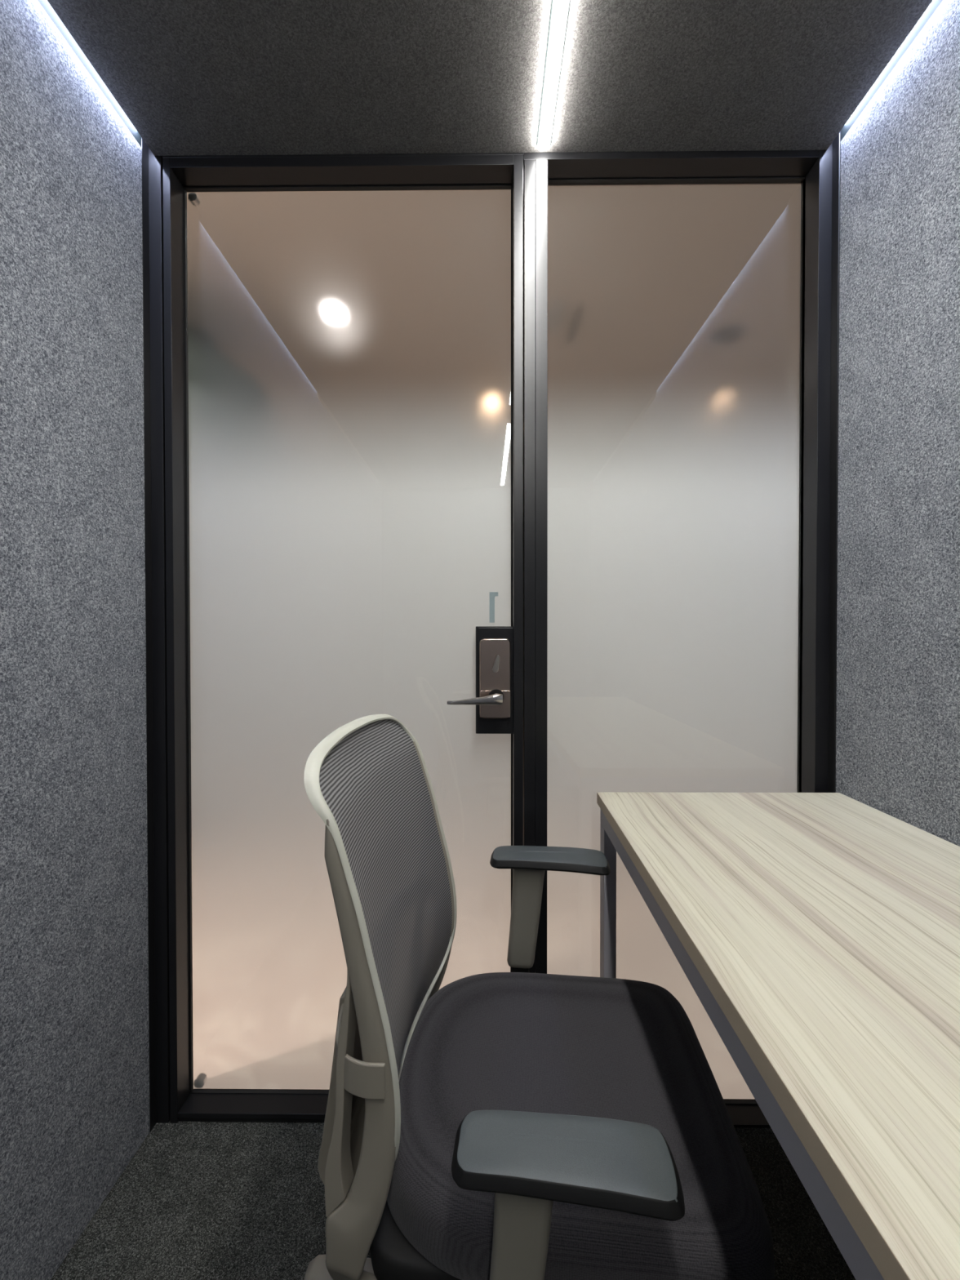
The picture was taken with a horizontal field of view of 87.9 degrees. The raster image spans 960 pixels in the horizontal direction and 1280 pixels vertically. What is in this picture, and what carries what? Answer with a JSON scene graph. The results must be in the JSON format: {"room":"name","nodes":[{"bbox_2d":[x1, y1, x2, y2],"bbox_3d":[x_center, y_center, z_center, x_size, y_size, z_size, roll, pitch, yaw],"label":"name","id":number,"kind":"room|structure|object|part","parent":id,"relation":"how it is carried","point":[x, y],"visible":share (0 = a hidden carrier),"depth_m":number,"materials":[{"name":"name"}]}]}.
{"room":"office","nodes":[
{"label":"office","id":0,"kind":"room"},
{"bbox_2d":[0,0,150,1279],"bbox_3d":[-0.750,0.025,-0.088,0.050,2.110,2.311,0,1,0],"label":"wall","id":1,"kind":"structure","parent":0,"point":[74,1030],"depth_m":0.86,"materials":[{"name":"grey fabric"}]},
{"bbox_2d":[189,577,191,710],"bbox_3d":[-3.200,-0.302,3.023,0.050,2.700,9.200,0,1,0],"label":"wall","id":2,"kind":"structure","parent":0,"point":[189,578],"depth_m":5.42,"materials":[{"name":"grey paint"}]},
{"bbox_2d":[162,155,523,1123],"bbox_3d":[-0.296,0.012,1.103,0.781,2.110,0.109,0,1,2],"label":"door","id":3,"kind":"structure","parent":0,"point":[346,420],"depth_m":1.14,"materials":[{"name":"white glass"}]},
{"bbox_3d":[-0.010,0.125,1.063,0.118,0.024,0.050,0,1,0],"label":"lever handle","id":4,"kind":"part","parent":3,"relation":"part of","materials":[{"name":"silver metal"}]},
{"bbox_3d":[0.033,0.140,1.088,0.066,0.059,0.002,0,1,0],"label":"plate","id":5,"kind":"part","parent":3,"relation":"part of","materials":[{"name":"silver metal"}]},
{"bbox_3d":[0.033,0.085,1.093,0.068,0.175,0.012,0,1,0],"label":"lock plate","id":6,"kind":"part","parent":3,"relation":"part of","materials":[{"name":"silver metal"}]},
{"bbox_2d":[186,189,511,265],"bbox_3d":[0.024,-1.679,2.981,6.500,0.050,9.200,0,1,0],"label":"ceiling","id":7,"kind":"structure","parent":0,"point":[477,189],"depth_m":1.82,"materials":[{"name":"beige paint"}]},
{"bbox_2d":[50,911,855,1279],"bbox_3d":[0.027,1.069,3.162,6.400,0.050,8.900,0,1,0],"label":"floor","id":8,"kind":"structure","parent":0,"point":[196,1200],"depth_m":0.93,"materials":[{"name":"carpet"}]},
{"bbox_2d":[141,137,170,1131],"bbox_3d":[-0.726,-0.017,1.109,0.080,2.170,0.085,0,1,0],"label":"frame","id":9,"kind":"object","parent":8,"relation":"on","point":[152,165],"visible":0.28,"depth_m":1.08,"materials":[{"name":"black metal"}]},
{"bbox_2d":[523,159,547,973],"bbox_3d":[0.121,0.017,1.113,0.050,2.100,0.064,0,1,0],"label":"frame","id":10,"kind":"object","parent":8,"relation":"on","point":[535,171],"visible":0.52,"depth_m":1.08,"materials":[{"name":"black metal"}]},
{"bbox_2d":[303,714,774,1279],"bbox_3d":[0.037,0.599,0.739,0.661,0.946,0.694,0,1,6],"label":"office chair","id":11,"kind":"object","parent":8,"relation":"on","point":[517,1124],"visible":1,"depth_m":0.60,"materials":[{"name":"grey fabric"}]},
{"bbox_3d":[-0.115,0.974,0.759,0.317,0.060,0.060,0,1,6],"label":"leg","id":12,"kind":"part","parent":11,"relation":"part of","materials":[{"name":"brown plastic"}]},
{"bbox_3d":[-0.091,0.496,0.570,0.167,0.596,0.051,0,1,-2],"label":"rail","id":13,"kind":"part","parent":11,"relation":"part of","materials":[{"name":"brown plastic"}]},
{"bbox_3d":[-0.130,0.379,0.754,0.119,0.497,0.405,0,1,6],"label":"backrest","id":14,"kind":"part","parent":11,"relation":"part of","materials":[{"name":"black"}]},
{"bbox_3d":[-0.053,0.491,0.927,0.166,0.596,0.051,0,1,14],"label":"rail","id":15,"kind":"part","parent":11,"relation":"part of","materials":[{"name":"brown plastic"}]},
{"bbox_3d":[0.078,0.624,0.961,0.042,0.200,0.020,0,1,6],"label":"arm post","id":16,"kind":"part","parent":11,"relation":"part of","materials":[{"name":"black plastic"}]},
{"bbox_3d":[0.133,0.427,0.953,0.213,0.009,0.071,0,1,6],"label":"pad plate","id":17,"kind":"part","parent":11,"relation":"part of","materials":[{"name":"grey plastic"}]},
{"bbox_3d":[0.105,0.660,0.732,0.480,0.080,0.432,0,1,6],"label":"seat","id":18,"kind":"part","parent":11,"relation":"part of","materials":[{"name":"grey fabric"}]},
{"bbox_2d":[596,791,959,1279],"bbox_3d":[0.478,0.702,0.347,0.539,0.748,1.405,0,1,0],"label":"desk","id":19,"kind":"object","parent":8,"relation":"on","point":[817,935],"visible":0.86,"depth_m":0.49,"materials":[{"name":"beige wood"}]},
{"bbox_3d":[0.264,0.725,1.027,0.026,0.686,0.038,0,1,0],"label":"leg","id":20,"kind":"part","parent":19,"relation":"part of","materials":[{"name":"grey metal"}]},
{"bbox_2d":[797,131,840,792],"bbox_3d":[0.766,-0.018,1.097,0.080,2.170,0.085,0,1,0],"label":"frame","id":21,"kind":"object","parent":8,"relation":"on","point":[821,268],"visible":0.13,"depth_m":1.07,"materials":[{"name":"black metal"}]},
{"bbox_2d":[47,0,933,155],"bbox_3d":[0.009,-1.039,-0.096,1.446,0.012,2.332,0,1,0],"label":"ceiling","id":22,"kind":"structure","parent":0,"point":[193,77],"depth_m":0.91,"materials":[{"name":"grey fabric"}]},
{"bbox_2d":[536,0,570,147],"bbox_3d":[0.130,-1.036,0.539,0.030,0.008,1.024,0,1,0],"label":"light strip","id":23,"kind":"object","parent":22,"relation":"attached to","point":[560,8],"visible":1,"depth_m":0.90,"materials":[{"name":"white plastic"}]},
{"bbox_2d":[546,177,805,1128],"bbox_3d":[0.439,0.017,1.109,0.585,2.100,0.061,0,1,0],"label":"window","id":24,"kind":"structure","parent":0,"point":[673,309],"depth_m":1.14,"materials":[{"name":"white glass"}]},
{"bbox_3d":[0.437,1.064,1.121,0.580,0.006,0.060,0,1,0],"label":"frame","id":25,"kind":"part","parent":24,"relation":"part of","materials":[{"name":"black metal"}]},
{"bbox_2d":[835,0,959,846],"bbox_3d":[0.771,0.024,-0.101,0.050,2.110,2.311,0,1,0],"label":"wall","id":26,"kind":"structure","parent":0,"point":[898,708],"depth_m":0.88,"materials":[{"name":"grey fabric"}]},
{"bbox_3d":[0.010,-1.104,-0.078,1.571,0.030,2.470,0,1,0],"label":"ceiling","id":27,"kind":"structure","parent":0,"visible":0},
{"bbox_2d":[37,0,141,146],"bbox_3d":[-0.699,-1.064,0.574,0.056,0.052,0.961,0,1,0],"label":"light","id":28,"kind":"object","parent":27,"relation":"attached to","point":[45,4],"visible":0.2,"depth_m":0.91,"materials":[{"name":"white plastic"}]},
{"bbox_2d":[162,150,818,184],"bbox_3d":[0.020,-1.068,1.102,1.412,0.070,0.064,0,1,0],"label":"frame","id":29,"kind":"object","parent":27,"relation":"attached to","point":[762,163],"visible":0.32,"depth_m":1.08,"materials":[{"name":"black metal"}]},
{"bbox_2d":[840,0,942,141],"bbox_3d":[0.729,-1.065,0.562,0.056,0.052,0.961,0,1,0],"label":"light","id":30,"kind":"object","parent":27,"relation":"attached to","point":[935,4],"visible":0.2,"depth_m":0.91,"materials":[{"name":"white plastic"}]}
]}

